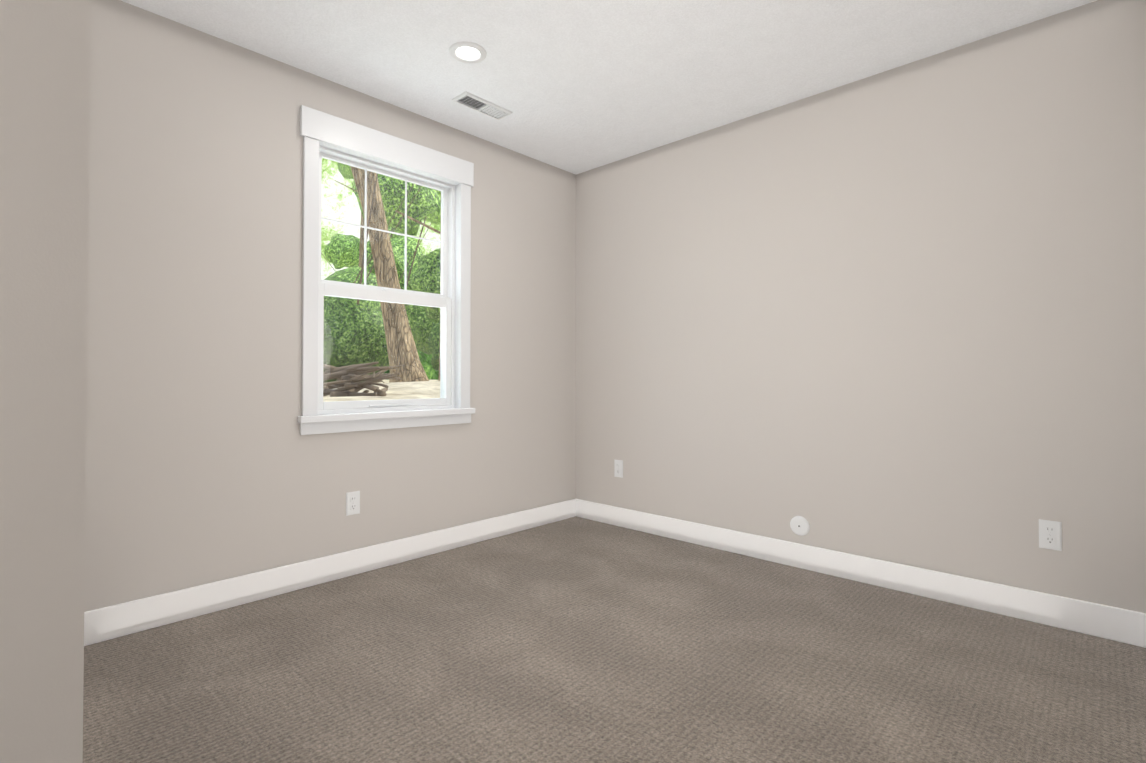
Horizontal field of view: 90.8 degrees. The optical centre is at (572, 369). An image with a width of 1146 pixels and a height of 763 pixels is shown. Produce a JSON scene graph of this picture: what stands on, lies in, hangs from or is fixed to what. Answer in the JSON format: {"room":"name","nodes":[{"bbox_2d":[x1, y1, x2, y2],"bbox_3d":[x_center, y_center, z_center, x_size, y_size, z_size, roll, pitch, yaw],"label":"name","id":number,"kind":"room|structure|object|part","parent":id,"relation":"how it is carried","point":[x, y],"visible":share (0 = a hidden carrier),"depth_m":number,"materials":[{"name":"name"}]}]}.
{"room":"empty bedroom","nodes":[
{"label":"empty bedroom","id":0,"kind":"room"},
{"bbox_2d":[0,0,90,762],"bbox_3d":[-2.070,-0.221,0.683,1.950,2.440,2.056,-1,-1,43],"label":"wall","id":1,"kind":"structure","parent":0,"point":[45,63],"depth_m":0.73,"materials":[{"name":"paint"}]},
{"bbox_2d":[84,0,575,611],"bbox_3d":[-1.028,-0.189,3.070,0.200,2.440,2.850,-1,-1,43],"label":"wall","id":2,"kind":"structure","parent":0,"point":[206,462],"depth_m":2.48,"materials":[{"name":"paint"}]},
{"bbox_2d":[84,499,575,645],"bbox_3d":[-0.949,0.968,2.980,0.016,0.124,2.850,-1,-1,43],"label":"baseboard","id":3,"kind":"structure","parent":2,"relation":"attached to","point":[120,620],"depth_m":2.60,"materials":[{"name":"white wood"}]},
{"bbox_2d":[346,491,359,515],"bbox_3d":[-1.100,0.671,2.830,0.008,0.114,0.070,-1,-1,43],"label":"outlet","id":4,"kind":"object","parent":2,"relation":"attached to","point":[352,503],"visible":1,"depth_m":2.83,"materials":[{"name":"white plastic"}]},
{"bbox_2d":[298,408,474,423],"bbox_3d":[-0.959,0.241,3.014,0.120,0.033,0.995,-1,-1,43],"label":"window sill","id":5,"kind":"structure","parent":2,"relation":"attached to","point":[319,418],"depth_m":2.91,"materials":[{"name":"white wood"}]},
{"bbox_2d":[300,105,473,434],"bbox_3d":[-1.000,-0.459,3.062,0.191,1.546,0.991,-1,-1,43],"label":"window","id":6,"kind":"structure","parent":2,"relation":"in","point":[316,127],"depth_m":2.99,"materials":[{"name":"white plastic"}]},
{"bbox_3d":[-1.246,-0.439,2.682,0.018,1.317,0.070,-1,-1,43],"label":"casing","id":7,"kind":"part","parent":6,"relation":"part of","materials":[{"name":"white wood"}]},
{"bbox_3d":[-1.024,-0.752,3.088,0.003,0.624,0.719,-1,-1,43],"label":"glass","id":8,"kind":"part","parent":6,"relation":"part of","materials":[{"name":"clear glass"}]},
{"bbox_3d":[-1.019,-0.731,3.083,0.026,0.694,0.779,-1,-1,43],"label":"window sash","id":9,"kind":"part","parent":6,"relation":"part of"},
{"bbox_3d":[-0.994,-0.099,3.051,0.004,0.535,0.719,-1,-1,43],"label":"glass","id":10,"kind":"part","parent":6,"relation":"part of","materials":[{"name":"clear glass"}]},
{"bbox_3d":[-0.991,-0.114,3.049,0.034,0.637,0.779,-1,-1,43],"label":"window sash","id":11,"kind":"part","parent":6,"relation":"part of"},
{"bbox_3d":[-0.941,0.285,2.997,0.018,0.056,0.975,-1,-1,43],"label":"window apron","id":12,"kind":"part","parent":6,"relation":"part of","materials":[{"name":"white wood"}]},
{"bbox_3d":[-1.024,-0.428,3.084,0.125,1.327,0.819,-1,-1,43],"label":"frame","id":13,"kind":"part","parent":6,"relation":"part of","materials":[{"name":"white plastic"}]},
{"bbox_2d":[319,142,458,407],"bbox_3d":[-1.017,-0.440,3.078,0.190,1.331,0.847,-1,-1,43],"label":"liner","id":14,"kind":"object","parent":6,"relation":"attached to","point":[456,394],"visible":0.14,"depth_m":3.32,"materials":[{"name":"white plastic"}]},
{"bbox_3d":[-0.637,-0.430,3.330,0.018,1.317,0.070,-1,-1,43],"label":"casing","id":15,"kind":"part","parent":6,"relation":"part of","materials":[{"name":"white wood"}]},
{"bbox_2d":[121,0,1096,174],"bbox_3d":[-0.540,-1.507,1.357,3.281,0.150,5.106,-1,-1,43],"label":"ceiling","id":16,"kind":"structure","parent":0,"point":[575,87],"depth_m":2.51,"materials":[{"name":"paint"}]},
{"bbox_2d":[449,41,486,62],"bbox_3d":[-0.470,-1.412,2.527,0.166,0.008,0.166,-1,-1,43],"label":"recessed light","id":17,"kind":"object","parent":16,"relation":"in","point":[466,52],"visible":1,"depth_m":2.52,"materials":[{"name":"white plastic"}]},
{"bbox_2d":[452,91,512,119],"bbox_3d":[-0.482,-1.403,3.025,0.125,0.013,0.315,-1,-1,43],"label":"ceiling vent","id":18,"kind":"object","parent":16,"relation":"in","point":[479,104],"visible":1,"depth_m":3.01,"materials":[{"name":"white plastic"}]},
{"bbox_2d":[83,517,1145,762],"bbox_3d":[-0.540,1.067,1.322,3.281,0.120,5.106,-1,-1,43],"label":"floor","id":19,"kind":"structure","parent":0,"point":[575,639],"depth_m":1.89,"materials":[{"name":"carpet"}]},
{"bbox_2d":[576,0,1145,612],"bbox_3d":[1.139,-0.188,3.127,3.281,2.440,0.200,-1,-1,43],"label":"wall","id":20,"kind":"structure","parent":0,"point":[896,314],"depth_m":2.62,"materials":[{"name":"paint"}]},
{"bbox_2d":[614,459,622,477],"bbox_3d":[0.302,0.661,3.759,0.070,0.114,0.008,-1,-1,43],"label":"electrical outlet","id":21,"kind":"object","parent":20,"relation":"attached to","point":[618,468],"visible":1,"depth_m":3.75,"materials":[{"name":"white plastic"}]},
{"bbox_2d":[790,516,809,535],"bbox_3d":[1.175,0.814,2.934,0.102,0.102,0.012,-1,-1,43],"label":"cable wall plate","id":22,"kind":"object","parent":20,"relation":"attached to","point":[799,525],"visible":1,"depth_m":2.93,"materials":[{"name":"white plastic"}]},
{"bbox_2d":[576,499,1145,647],"bbox_3d":[1.065,0.969,3.033,2.881,0.124,0.016,-1,-1,43],"label":"baseboard","id":23,"kind":"structure","parent":20,"relation":"attached to","point":[1103,621],"depth_m":2.59,"materials":[{"name":"white wood"}]},
{"bbox_2d":[1039,519,1061,550],"bbox_3d":[1.903,0.662,2.255,0.070,0.114,0.008,-1,-1,43],"label":"electrical outlet","id":24,"kind":"object","parent":20,"relation":"attached to","point":[1050,534],"visible":1,"depth_m":2.25,"materials":[{"name":"white plastic"}]},
{"label":"outside","id":25,"kind":"structure","parent":0,"visible":0},
{"bbox_2d":[323,380,439,401],"bbox_3d":[-14.137,0.822,21.981,44.780,0.929,55.000,-1,-1,43],"label":"ground","id":26,"kind":"structure","parent":25,"point":[416,393],"depth_m":7.14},
{"bbox_2d":[321,163,440,396],"bbox_3d":[-5.195,-5.865,16.535,18.537,13.130,12.174,-1,-1,43],"label":"trees","id":27,"kind":"object","parent":26,"relation":"on","point":[358,369],"depth_m":11.82,"materials":[{"name":"green plant"}]},
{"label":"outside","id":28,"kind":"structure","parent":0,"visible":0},
{"bbox_2d":[321,158,440,379],"bbox_3d":[-9.540,-12.552,34.009,41.454,32.000,68.422,-1,-1,43],"label":"sky","id":29,"kind":"structure","parent":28,"point":[334,203],"depth_m":32.88,"materials":[{"name":"white"}]}
]}

